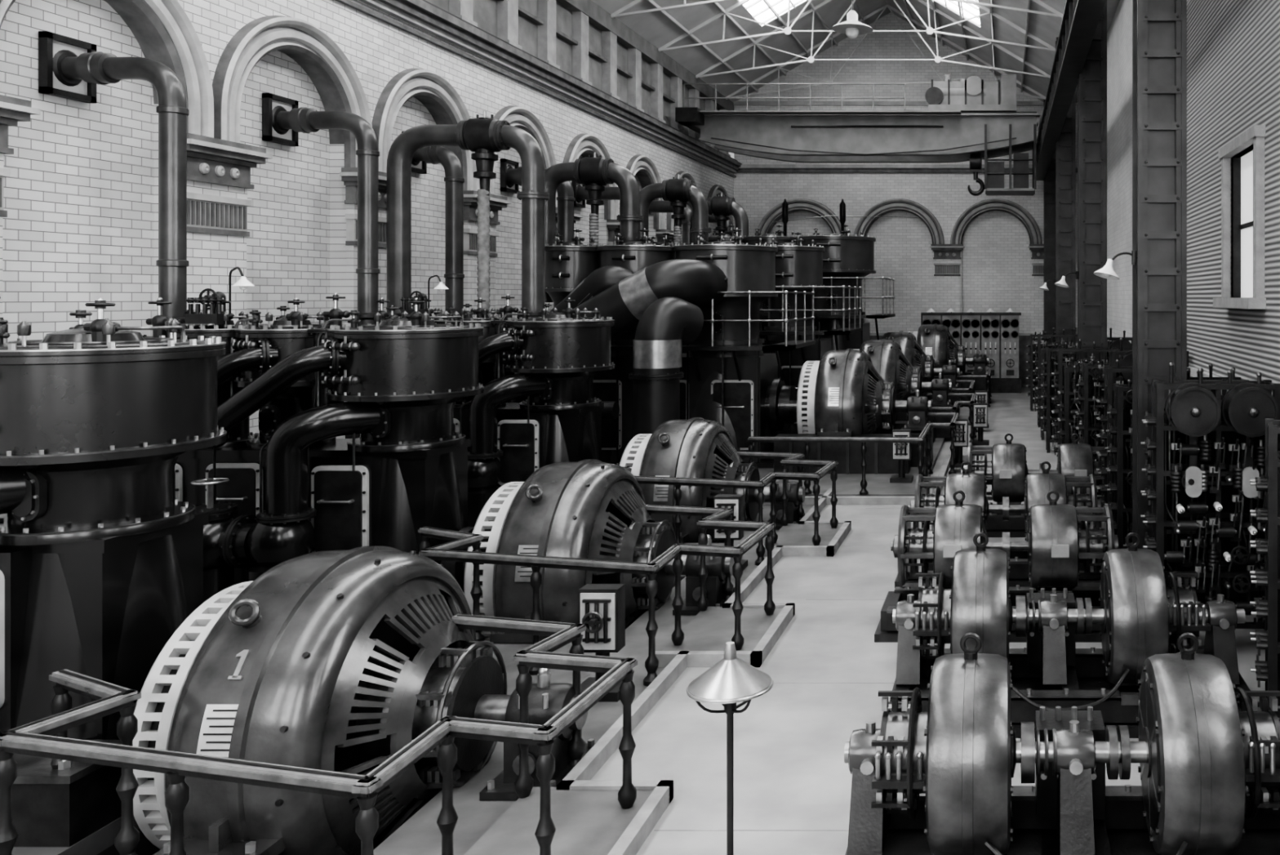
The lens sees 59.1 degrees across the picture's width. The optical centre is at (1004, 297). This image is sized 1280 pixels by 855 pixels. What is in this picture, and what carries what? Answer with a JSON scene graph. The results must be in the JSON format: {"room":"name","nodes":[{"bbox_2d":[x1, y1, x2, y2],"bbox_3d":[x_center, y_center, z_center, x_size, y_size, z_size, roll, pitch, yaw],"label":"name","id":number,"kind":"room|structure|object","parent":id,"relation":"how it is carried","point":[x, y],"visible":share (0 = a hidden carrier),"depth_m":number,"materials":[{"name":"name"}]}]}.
{"room":"power station hall","nodes":[
{"label":"power station hall","id":0,"kind":"room"},
{"bbox_2d":[0,0,733,438],"bbox_3d":[-10.905,-2.150,19.000,0.490,11.300,44.000,0,0,0],"label":"wall","id":1,"kind":"structure","parent":0,"point":[80,227],"depth_m":15.76,"materials":[{"name":"brick"}]},
{"bbox_2d":[38,31,189,336],"bbox_3d":[-10.260,-1.290,12.100,1.460,3.480,0.640,0,0,0],"label":"pipe","id":2,"kind":"object","parent":1,"relation":"attached to","point":[70,68],"visible":0.88,"depth_m":12.00,"materials":[{"name":"metal"}]},
{"bbox_2d":[262,93,382,326],"bbox_3d":[-10.207,-1.290,15.650,1.565,3.480,0.640,0,0,0],"label":"pipe","id":3,"kind":"object","parent":1,"relation":"attached to","point":[282,119],"visible":0.94,"depth_m":15.54,"materials":[{"name":"metal"}]},
{"bbox_2d":[0,0,733,326],"bbox_3d":[-10.545,-0.350,20.000,0.410,7.700,40.600,0,0,0],"label":"trim","id":4,"kind":"structure","parent":1,"relation":"attached to","point":[219,166],"depth_m":14.55,"materials":[{"name":"stone"}]},
{"bbox_2d":[401,131,464,316],"bbox_3d":[-10.490,-0.965,19.200,1.000,4.130,0.640,0,0,0],"label":"pipe","id":5,"kind":"object","parent":1,"relation":"attached to","point":[454,180],"visible":0.71,"depth_m":19.08,"materials":[{"name":"metal"}]},
{"bbox_2d":[500,158,574,244],"bbox_3d":[-10.230,-1.515,22.900,1.520,3.030,0.640,0,0,0],"label":"pipe","id":6,"kind":"object","parent":1,"relation":"attached to","point":[510,172],"visible":0.34,"depth_m":22.75,"materials":[{"name":"metal"}]},
{"bbox_2d":[334,0,742,177],"bbox_3d":[-10.690,-5.085,19.000,0.620,0.670,44.000,0,0,0],"label":"trim","id":7,"kind":"structure","parent":1,"relation":"attached to","point":[423,15],"depth_m":22.77,"materials":[{"name":"metal"}]},
{"bbox_2d":[571,181,620,208],"bbox_3d":[-10.130,-1.515,26.600,1.720,3.030,0.640,0,0,0],"label":"pipe","id":8,"kind":"object","parent":1,"relation":"attached to","point":[580,195],"visible":0.16,"depth_m":26.45,"materials":[{"name":"metal"}]},
{"bbox_2d":[648,200,692,244],"bbox_3d":[-10.025,-1.515,30.500,1.930,3.030,0.640,0,0,0],"label":"pipe","id":9,"kind":"object","parent":1,"relation":"attached to","point":[655,206],"visible":0.16,"depth_m":30.34,"materials":[{"name":"metal"}]},
{"bbox_2d":[674,214,733,234],"bbox_3d":[-9.975,-1.465,34.500,2.030,3.130,0.640,0,0,0],"label":"pipe","id":10,"kind":"object","parent":1,"relation":"attached to","point":[711,218],"visible":0.09,"depth_m":34.34,"materials":[{"name":"metal"}]},
{"bbox_2d":[12,386,1279,854],"bbox_3d":[-4.050,3.999,19.000,14.100,1.002,44.000,0,0,0],"label":"floor","id":11,"kind":"structure","parent":0,"point":[827,668],"depth_m":8.58,"materials":[{"name":"concrete"}]},
{"bbox_2d":[0,296,226,846],"bbox_3d":[-7.794,1.575,7.303,4.089,3.850,2.018,0,0,-3],"label":"engine","id":12,"kind":"object","parent":11,"relation":"on","point":[101,563],"visible":0.94,"depth_m":7.15,"materials":[{"name":"metal"}]},
{"bbox_2d":[142,266,484,602],"bbox_3d":[-7.914,1.575,11.504,4.089,3.850,2.018,0,0,-3],"label":"engine","id":13,"kind":"object","parent":11,"relation":"on","point":[291,489],"visible":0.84,"depth_m":11.27,"materials":[{"name":"metal"}]},
{"bbox_2d":[0,613,637,854],"bbox_3d":[-4.243,2.956,6.674,3.774,1.088,2.541,0,0,13],"label":"railing","id":14,"kind":"object","parent":11,"relation":"on","point":[33,738],"visible":0.87,"depth_m":5.87,"materials":[{"name":"black metal"}]},
{"bbox_2d":[133,545,595,854],"bbox_3d":[-4.804,3.040,7.634,3.174,2.370,2.638,0,0,38],"label":"main generator","id":15,"kind":"object","parent":11,"relation":"on","point":[335,660],"visible":0.82,"depth_m":6.91,"materials":[{"name":"paint"}]},
{"bbox_2d":[345,275,614,526],"bbox_3d":[-7.964,1.575,15.704,4.089,3.850,2.018,0,0,-3],"label":"engine","id":16,"kind":"object","parent":11,"relation":"on","point":[557,357],"visible":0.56,"depth_m":15.42,"materials":[{"name":"black enamel"},{"name":"dark iron"},{"name":"oiled steel"}]},
{"bbox_2d":[386,111,549,319],"bbox_3d":[-8.855,-1.090,17.100,2.640,3.980,0.550,0,0,0],"label":"pipe","id":17,"kind":"object","parent":16,"relation":"attached to","point":[484,136],"visible":0.76,"depth_m":16.97,"materials":[{"name":"metal"}]},
{"bbox_2d":[506,372,619,418],"bbox_3d":[-8.135,2.350,18.425,2.470,2.300,1.090,0,0,0],"label":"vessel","id":18,"kind":"object","parent":11,"relation":"on","point":[611,410],"visible":0.02,"depth_m":18.29,"materials":[{"name":"black metal"}]},
{"bbox_2d":[417,503,775,685],"bbox_3d":[-4.243,2.956,10.874,3.774,1.088,2.541,0,0,13],"label":"railing","id":19,"kind":"object","parent":11,"relation":"on","point":[448,551],"visible":0.66,"depth_m":10.06,"materials":[{"name":"black metal"}]},
{"bbox_2d":[463,458,734,642],"bbox_3d":[-4.804,3.040,11.834,3.174,2.370,2.638,0,0,38],"label":"main generator","id":20,"kind":"object","parent":11,"relation":"on","point":[591,508],"visible":0.66,"depth_m":11.12,"materials":[{"name":"paint"}]},
{"bbox_2d":[578,583,632,701],"bbox_3d":[-3.550,3.025,9.115,0.400,0.950,0.430,0,0,0],"label":"box","id":21,"kind":"object","parent":11,"relation":"on","point":[602,606],"visible":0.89,"depth_m":9.03,"materials":[{"name":"metal"}]},
{"bbox_2d":[549,258,728,437],"bbox_3d":[-7.433,1.383,20.048,4.286,4.234,2.672,0,0,23],"label":"pipe","id":22,"kind":"object","parent":11,"relation":"on","point":[662,299],"visible":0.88,"depth_m":19.07,"materials":[{"name":"metal"}]},
{"bbox_2d":[544,227,815,467],"bbox_3d":[-7.050,1.034,21.568,5.704,4.933,2.944,0,0,0],"label":"engine","id":23,"kind":"object","parent":11,"relation":"on","point":[729,379],"visible":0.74,"depth_m":20.80,"materials":[{"name":"dark iron"},{"name":"bright steel"},{"name":"oiled steel"}]},
{"bbox_2d":[544,152,643,302],"bbox_3d":[-8.815,-1.390,22.000,2.270,3.380,0.600,0,0,0],"label":"pipe","id":24,"kind":"object","parent":23,"relation":"attached to","point":[594,172],"visible":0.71,"depth_m":21.83,"materials":[{"name":"metal"}]},
{"bbox_2d":[619,417,804,543],"bbox_3d":[-4.804,3.040,16.034,3.174,2.370,2.638,0,0,38],"label":"main generator","id":25,"kind":"object","parent":11,"relation":"on","point":[694,447],"visible":0.51,"depth_m":15.35,"materials":[{"name":"paint"}]},
{"bbox_2d":[463,431,975,854],"bbox_3d":[-3.620,3.440,22.802,5.760,0.130,34.395,0,0,0],"label":"plinth","id":26,"kind":"object","parent":11,"relation":"on","point":[588,816],"visible":0.66,"depth_m":8.95,"materials":[{"name":"concrete"}]},
{"bbox_2d":[747,412,959,494],"bbox_3d":[-2.700,2.906,19.850,3.550,0.988,4.050,0,0,0],"label":"railing","id":27,"kind":"object","parent":26,"relation":"on","point":[922,440],"visible":0.64,"depth_m":17.95,"materials":[{"name":"black metal"}]},
{"bbox_2d":[773,371,986,474],"bbox_3d":[-2.749,2.980,27.894,3.458,0.840,16.021,0,0,4],"label":"foundation","id":28,"kind":"object","parent":26,"relation":"on","point":[878,455],"visible":0.2,"depth_m":20.00,"materials":[{"name":"metal"}]},
{"bbox_2d":[764,348,931,436],"bbox_3d":[-3.204,2.230,21.334,3.174,2.370,2.638,0,0,38],"label":"main generator","id":29,"kind":"object","parent":28,"relation":"on","point":[842,393],"visible":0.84,"depth_m":20.51,"materials":[{"name":"paint"}]},
{"bbox_2d":[853,338,951,406],"bbox_3d":[-3.004,2.200,25.634,3.174,2.370,2.638,0,0,38],"label":"main generator","id":30,"kind":"object","parent":28,"relation":"on","point":[887,357],"visible":0.44,"depth_m":25.14,"materials":[{"name":"paint"}]},
{"bbox_2d":[881,330,959,387],"bbox_3d":[-3.004,2.150,29.966,3.174,2.370,2.638,0,0,-38],"label":"main generator","id":31,"kind":"object","parent":28,"relation":"on","point":[914,353],"visible":0.42,"depth_m":29.64,"materials":[{"name":"paint"}]},
{"bbox_2d":[907,323,988,374],"bbox_3d":[-2.302,2.100,34.536,3.332,2.488,2.769,0,0,38],"label":"main generator","id":32,"kind":"object","parent":28,"relation":"on","point":[935,340],"visible":0.47,"depth_m":33.88,"materials":[{"name":"paint"}]},
{"bbox_2d":[889,429,913,482],"bbox_3d":[-1.900,2.925,19.165,0.400,0.950,0.430,0,0,0],"label":"pedestal","id":33,"kind":"object","parent":26,"relation":"on","point":[901,451],"visible":0.86,"depth_m":19.08,"materials":[{"name":"metal"}]},
{"bbox_2d":[895,392,977,442],"bbox_3d":[-1.575,2.906,24.550,1.800,0.988,3.450,0,0,0],"label":"railing","id":34,"kind":"object","parent":26,"relation":"on","point":[954,408],"visible":0.33,"depth_m":24.17,"materials":[{"name":"black metal"}]},
{"bbox_2d":[921,379,975,425],"bbox_3d":[-1.550,2.906,29.000,1.450,0.988,2.950,0,0,0],"label":"railing","id":35,"kind":"object","parent":26,"relation":"on","point":[971,388],"visible":0.26,"depth_m":27.59,"materials":[{"name":"black metal"}]},
{"bbox_2d":[949,418,968,467],"bbox_3d":[-0.900,2.925,20.865,0.400,0.950,0.430,0,0,0],"label":"pedestal","id":36,"kind":"object","parent":26,"relation":"on","point":[961,438],"visible":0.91,"depth_m":20.78,"materials":[{"name":"metal"}]},
{"bbox_2d":[933,368,991,407],"bbox_3d":[-1.350,2.906,33.850,1.850,0.988,3.450,0,0,0],"label":"railing","id":37,"kind":"object","parent":26,"relation":"on","point":[988,375],"visible":0.68,"depth_m":32.17,"materials":[{"name":"black metal"}]},
{"bbox_2d":[971,403,989,445],"bbox_3d":[-0.550,2.925,23.965,0.400,0.950,0.430,0,0,0],"label":"pedestal","id":38,"kind":"object","parent":26,"relation":"on","point":[980,410],"visible":1,"depth_m":23.88,"materials":[{"name":"metal"}]},
{"bbox_2d":[974,390,989,427],"bbox_3d":[-0.600,2.925,27.165,0.400,0.950,0.430,0,0,0],"label":"pedestal","id":39,"kind":"object","parent":26,"relation":"on","point":[981,395],"visible":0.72,"depth_m":27.08,"materials":[{"name":"metal"}]},
{"bbox_2d":[686,641,773,854],"bbox_3d":[-1.350,2.600,5.100,0.414,1.800,0.414,0,0,0],"label":"floor lamp","id":40,"kind":"object","parent":11,"relation":"on","point":[731,680],"visible":1,"depth_m":5.04,"materials":[{"name":"metal"}]},
{"bbox_2d":[622,450,838,565],"bbox_3d":[-4.243,2.956,15.074,3.774,1.088,2.541,0,0,13],"label":"railing","id":41,"kind":"object","parent":11,"relation":"on","point":[789,459],"visible":0.55,"depth_m":14.21,"materials":[{"name":"black metal"}]},
{"bbox_2d":[713,493,747,570],"bbox_3d":[-3.550,3.025,13.315,0.400,0.950,0.430,0,0,0],"label":"pedestal","id":42,"kind":"object","parent":11,"relation":"on","point":[734,501],"visible":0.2,"depth_m":13.25,"materials":[{"name":"metal"}]},
{"bbox_2d":[650,231,862,434],"bbox_3d":[-6.600,0.934,25.868,5.704,5.133,2.944,0,0,0],"label":"engine","id":43,"kind":"object","parent":11,"relation":"on","point":[798,267],"visible":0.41,"depth_m":25.20,"materials":[{"name":"dark iron"},{"name":"bright steel"},{"name":"oiled steel"}]},
{"bbox_2d":[640,174,711,244],"bbox_3d":[-8.315,-1.440,25.900,1.950,3.280,0.580,0,0,0],"label":"pipe","id":44,"kind":"object","parent":43,"relation":"attached to","point":[677,191],"visible":0.58,"depth_m":25.74,"materials":[{"name":"metal"}]},
{"bbox_2d":[708,224,895,350],"bbox_3d":[-6.200,0.684,30.368,5.704,5.633,2.944,0,0,0],"label":"engine","id":45,"kind":"object","parent":11,"relation":"on","point":[847,259],"visible":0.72,"depth_m":29.60,"materials":[{"name":"dark iron"},{"name":"oiled steel"},{"name":"bright steel"}]},
{"bbox_2d":[690,192,748,244],"bbox_3d":[-8.315,-1.440,30.400,1.750,3.280,0.580,0,0,0],"label":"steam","id":46,"kind":"object","parent":45,"relation":"attached to","point":[721,207],"visible":0.43,"depth_m":30.22,"materials":[{"name":"paint"}]},
{"bbox_2d":[773,199,918,235],"bbox_3d":[-5.901,-0.050,38.205,5.403,7.100,1.030,0,0,0],"label":"pipe","id":47,"kind":"object","parent":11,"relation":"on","point":[842,215],"visible":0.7,"depth_m":37.74,"materials":[{"name":"metal"}]},
{"bbox_2d":[920,307,1021,392],"bbox_3d":[-1.215,1.944,37.825,3.670,3.113,0.750,0,0,0],"label":"switchboard","id":48,"kind":"object","parent":11,"relation":"on","point":[996,335],"visible":0.68,"depth_m":38.00,"materials":[{"name":"metal"}]},
{"bbox_2d":[874,489,1119,641],"bbox_3d":[-0.025,2.772,11.000,2.590,1.456,0.960,0,0,0],"label":"motor generator","id":49,"kind":"object","parent":11,"relation":"on","point":[1055,546],"visible":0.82,"depth_m":10.73,"materials":[{"name":"metal"}]},
{"bbox_2d":[894,461,1102,587],"bbox_3d":[-0.025,2.772,12.950,2.590,1.456,0.960,0,0,0],"label":"motor generator","id":50,"kind":"object","parent":11,"relation":"on","point":[1037,486],"visible":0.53,"depth_m":12.71,"materials":[{"name":"metal"}]},
{"bbox_2d":[960,433,1104,537],"bbox_3d":[0.525,2.772,15.600,2.590,1.456,0.960,0,0,0],"label":"motor generator","id":51,"kind":"object","parent":11,"relation":"on","point":[1007,469],"visible":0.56,"depth_m":15.24,"materials":[{"name":"metal"}]},
{"bbox_2d":[1026,331,1055,410],"bbox_3d":[1.387,2.219,32.116,1.395,2.561,0.738,0,0,0],"label":"rack","id":52,"kind":"object","parent":11,"relation":"on","point":[1033,347],"visible":0.27,"depth_m":31.97,"materials":[{"name":"metal"}]},
{"bbox_2d":[1044,99,1055,342],"bbox_3d":[1.825,-2.090,40.100,0.750,11.180,0.700,0,0,0],"label":"stanchion","id":53,"kind":"object","parent":11,"relation":"on","point":[1050,180],"visible":0.29,"depth_m":39.94,"materials":[{"name":"paint"}]},
{"bbox_2d":[1032,327,1077,426],"bbox_3d":[1.438,2.155,28.116,1.295,2.690,0.738,0,0,0],"label":"rack","id":54,"kind":"object","parent":11,"relation":"on","point":[1040,345],"visible":0.24,"depth_m":27.97,"materials":[{"name":"metal"}]},
{"bbox_2d":[1035,342,1077,439],"bbox_3d":[1.387,2.270,25.616,1.195,2.460,0.738,0,0,0],"label":"rack","id":55,"kind":"object","parent":11,"relation":"on","point":[1042,367],"visible":0.14,"depth_m":25.48,"materials":[{"name":"metal"}]},
{"bbox_2d":[1040,344,1077,452],"bbox_3d":[1.538,2.219,23.516,1.395,2.561,0.738,0,0,0],"label":"rack","id":56,"kind":"object","parent":11,"relation":"on","point":[1051,366],"visible":0.27,"depth_m":23.38,"materials":[{"name":"metal"}]},
{"bbox_2d":[844,631,1279,854],"bbox_3d":[0.550,2.752,6.136,3.040,1.496,1.368,0,0,0],"label":"motor generator","id":57,"kind":"object","parent":11,"relation":"on","point":[937,780],"visible":1,"depth_m":5.97,"materials":[{"name":"metal"}]},
{"bbox_2d":[1055,37,1075,343],"bbox_3d":[1.825,-2.090,30.800,0.750,11.180,0.700,0,0,0],"label":"stanchion","id":58,"kind":"object","parent":11,"relation":"on","point":[1065,147],"visible":0.48,"depth_m":30.58,"materials":[{"name":"paint"}]},
{"bbox_2d":[1039,279,1056,290],"bbox_3d":[1.282,-0.372,30.514,0.511,0.336,0.305,0,0,0],"label":"lamp","id":59,"kind":"object","parent":58,"relation":"attached to","point":[1044,286],"visible":1,"depth_m":30.51,"materials":[{"name":"metal"}]},
{"bbox_2d":[889,532,1250,737],"bbox_3d":[0.550,2.752,8.786,3.040,1.496,1.368,0,0,0],"label":"motor generator","id":60,"kind":"object","parent":11,"relation":"on","point":[1140,616],"visible":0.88,"depth_m":8.59,"materials":[{"name":"metal"}]},
{"bbox_2d":[1057,357,1106,447],"bbox_3d":[1.587,2.270,19.016,1.195,2.460,0.738,0,0,0],"label":"rack","id":61,"kind":"object","parent":11,"relation":"on","point":[1071,391],"visible":0.21,"depth_m":18.86,"materials":[{"name":"metal"}]},
{"bbox_2d":[1051,338,1119,454],"bbox_3d":[1.587,2.155,20.316,1.295,2.690,0.738,0,0,0],"label":"rack","id":62,"kind":"object","parent":11,"relation":"on","point":[1060,363],"visible":0.23,"depth_m":20.17,"materials":[{"name":"metal"}]},
{"bbox_2d":[1075,359,1108,488],"bbox_3d":[1.938,2.219,17.816,1.395,2.561,0.738,0,0,0],"label":"rack","id":63,"kind":"object","parent":11,"relation":"on","point":[1091,390],"visible":0.19,"depth_m":17.70,"materials":[{"name":"metal"}]},
{"bbox_2d":[1077,0,1106,360],"bbox_3d":[1.825,-2.090,21.500,0.750,11.180,0.700,0,0,0],"label":"stanchion","id":64,"kind":"object","parent":11,"relation":"on","point":[1092,81],"visible":0.77,"depth_m":21.28,"materials":[{"name":"paint"}]},
{"bbox_2d":[1054,271,1079,287],"bbox_3d":[1.282,-0.372,21.214,0.511,0.336,0.305,0,0,0],"label":"lamp","id":65,"kind":"object","parent":64,"relation":"attached to","point":[1061,282],"visible":1,"depth_m":21.21,"materials":[{"name":"metal"}]},
{"bbox_2d":[1035,0,1106,180],"bbox_3d":[1.365,-5.100,19.050,0.430,1.000,43.300,0,0,0],"label":"girder","id":66,"kind":"object","parent":64,"relation":"attached to","point":[1081,18],"visible":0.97,"depth_m":21.77,"materials":[{"name":"metal"}]},
{"bbox_2d":[675,74,1043,195],"bbox_3d":[-4.485,-5.430,34.925,12.030,4.080,3.750,0,0,0],"label":"crane","id":67,"kind":"object","parent":66,"relation":"on","point":[972,119],"visible":0.94,"depth_m":34.07,"materials":[{"name":"metal"}]},
{"bbox_2d":[1106,327,1132,360],"bbox_3d":[2.663,2.070,22.059,1.345,2.860,0.853,0,0,0],"label":"rack","id":68,"kind":"object","parent":11,"relation":"on","point":[1126,345],"visible":0.02,"depth_m":21.70,"materials":[{"name":"metal"}]},
{"bbox_2d":[1096,359,1190,519],"bbox_3d":[1.988,2.155,14.816,1.295,2.690,0.738,0,0,0],"label":"rack","id":69,"kind":"object","parent":11,"relation":"on","point":[1108,386],"visible":0.12,"depth_m":14.73,"materials":[{"name":"metal"}]},
{"bbox_2d":[1102,337,1188,406],"bbox_3d":[2.263,2.070,16.559,1.345,2.860,0.853,0,0,0],"label":"rack","id":70,"kind":"object","parent":11,"relation":"on","point":[1126,359],"visible":0.02,"depth_m":16.46,"materials":[{"name":"metal"}]},
{"bbox_2d":[1132,0,1186,548],"bbox_3d":[1.825,-2.090,12.200,0.750,11.180,0.700,0,0,0],"label":"stanchion","id":71,"kind":"object","parent":11,"relation":"on","point":[1159,27],"visible":0.71,"depth_m":11.98,"materials":[{"name":"paint"}]},
{"bbox_2d":[1093,250,1137,279],"bbox_3d":[1.282,-0.372,11.914,0.511,0.336,0.305,0,0,0],"label":"lamp","id":72,"kind":"object","parent":71,"relation":"attached to","point":[1107,272],"visible":1,"depth_m":11.91,"materials":[{"name":"metal"}]},
{"bbox_2d":[1105,370,1215,548],"bbox_3d":[2.038,2.219,13.516,1.395,2.561,0.738,0,0,0],"label":"rack","id":73,"kind":"object","parent":11,"relation":"on","point":[1122,430],"visible":0.16,"depth_m":13.43,"materials":[{"name":"metal"}]},
{"bbox_2d":[1140,361,1279,630],"bbox_3d":[2.065,2.070,10.333,1.345,2.860,0.853,0,0,3],"label":"rack","id":74,"kind":"object","parent":11,"relation":"on","point":[1206,451],"visible":0.85,"depth_m":10.23,"materials":[{"name":"metal"}]},
{"bbox_2d":[1186,363,1248,402],"bbox_3d":[2.638,2.155,12.816,1.295,2.690,0.738,0,0,0],"label":"rack","id":75,"kind":"object","parent":11,"relation":"on","point":[1211,366],"visible":0.08,"depth_m":12.68,"materials":[{"name":"metal"}]},
{"bbox_2d":[1249,417,1279,717],"bbox_3d":[2.601,2.155,8.117,1.295,2.690,0.738,0,0,11],"label":"rack","id":76,"kind":"object","parent":11,"relation":"on","point":[1268,670],"visible":0.98,"depth_m":8.12,"materials":[{"name":"metal"}]},
{"bbox_2d":[591,0,1119,102],"bbox_3d":[-3.950,-9.415,18.983,14.500,4.010,44.035,0,0,0],"label":"ceiling","id":77,"kind":"structure","parent":0,"point":[656,28],"depth_m":34.88,"materials":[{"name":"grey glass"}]},
{"bbox_2d":[610,0,1062,99],"bbox_3d":[-4.550,-9.435,19.000,12.350,3.657,44.000,0,0,0],"label":"roof truss","id":78,"kind":"object","parent":77,"relation":"attached to","point":[788,31],"visible":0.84,"depth_m":35.89,"materials":[{"name":"metal"}]},
{"bbox_2d":[831,0,873,39],"bbox_3d":[-4.400,-9.150,30.000,1.200,3.300,1.200,0,0,0],"label":"lamp","id":79,"kind":"object","parent":78,"relation":"hanging from","point":[852,28],"visible":1,"depth_m":29.85,"materials":[{"name":"metal"}]},
{"bbox_2d":[733,12,1077,333],"bbox_3d":[-3.850,-3.950,41.150,13.700,14.900,0.300,0,0,0],"label":"wall","id":80,"kind":"structure","parent":0,"point":[996,267],"depth_m":41.00,"materials":[{"name":"brick"}]},
{"bbox_2d":[755,198,1044,343],"bbox_3d":[-4.190,-0.210,40.845,12.960,7.420,0.410,0,0,0],"label":"trim","id":81,"kind":"structure","parent":80,"relation":"attached to","point":[947,257],"depth_m":40.88,"materials":[{"name":"stone"}]},
{"bbox_2d":[733,101,1077,172],"bbox_3d":[-3.850,-6.350,40.900,13.700,2.800,0.200,0,0,0],"label":"trim","id":82,"kind":"structure","parent":80,"relation":"attached to","point":[744,167],"depth_m":40.88,"materials":[{"name":"metal"}]},
{"bbox_2d":[870,333,1077,386],"bbox_3d":[-3.850,2.450,40.960,13.700,2.100,0.080,0,0,0],"label":"baseboard","id":83,"kind":"structure","parent":80,"relation":"attached to","point":[1024,338],"depth_m":40.95,"materials":[{"name":"ceramic"}]},
{"bbox_2d":[1106,0,1279,395],"bbox_3d":[3.150,-3.500,19.000,0.300,14.000,44.000,0,0,0],"label":"wall","id":84,"kind":"structure","parent":0,"point":[1233,46],"depth_m":14.96,"materials":[{"name":"brick"}]},
{"bbox_2d":[1075,327,1228,395],"bbox_3d":[2.910,1.200,19.000,0.180,0.200,44.000,0,0,0],"label":"trim","id":85,"kind":"structure","parent":84,"relation":"attached to","point":[1193,370],"depth_m":15.68,"materials":[{"name":"stone"}]},
{"bbox_2d":[1213,124,1266,308],"bbox_3d":[3.050,-0.925,12.875,0.500,2.110,2.030,0,0,0],"label":"window","id":86,"kind":"structure","parent":84,"relation":"in","point":[1248,170],"depth_m":13.26,"materials":[{"name":"stone"},{"name":"glass"},{"name":"dark iron"}]}
]}

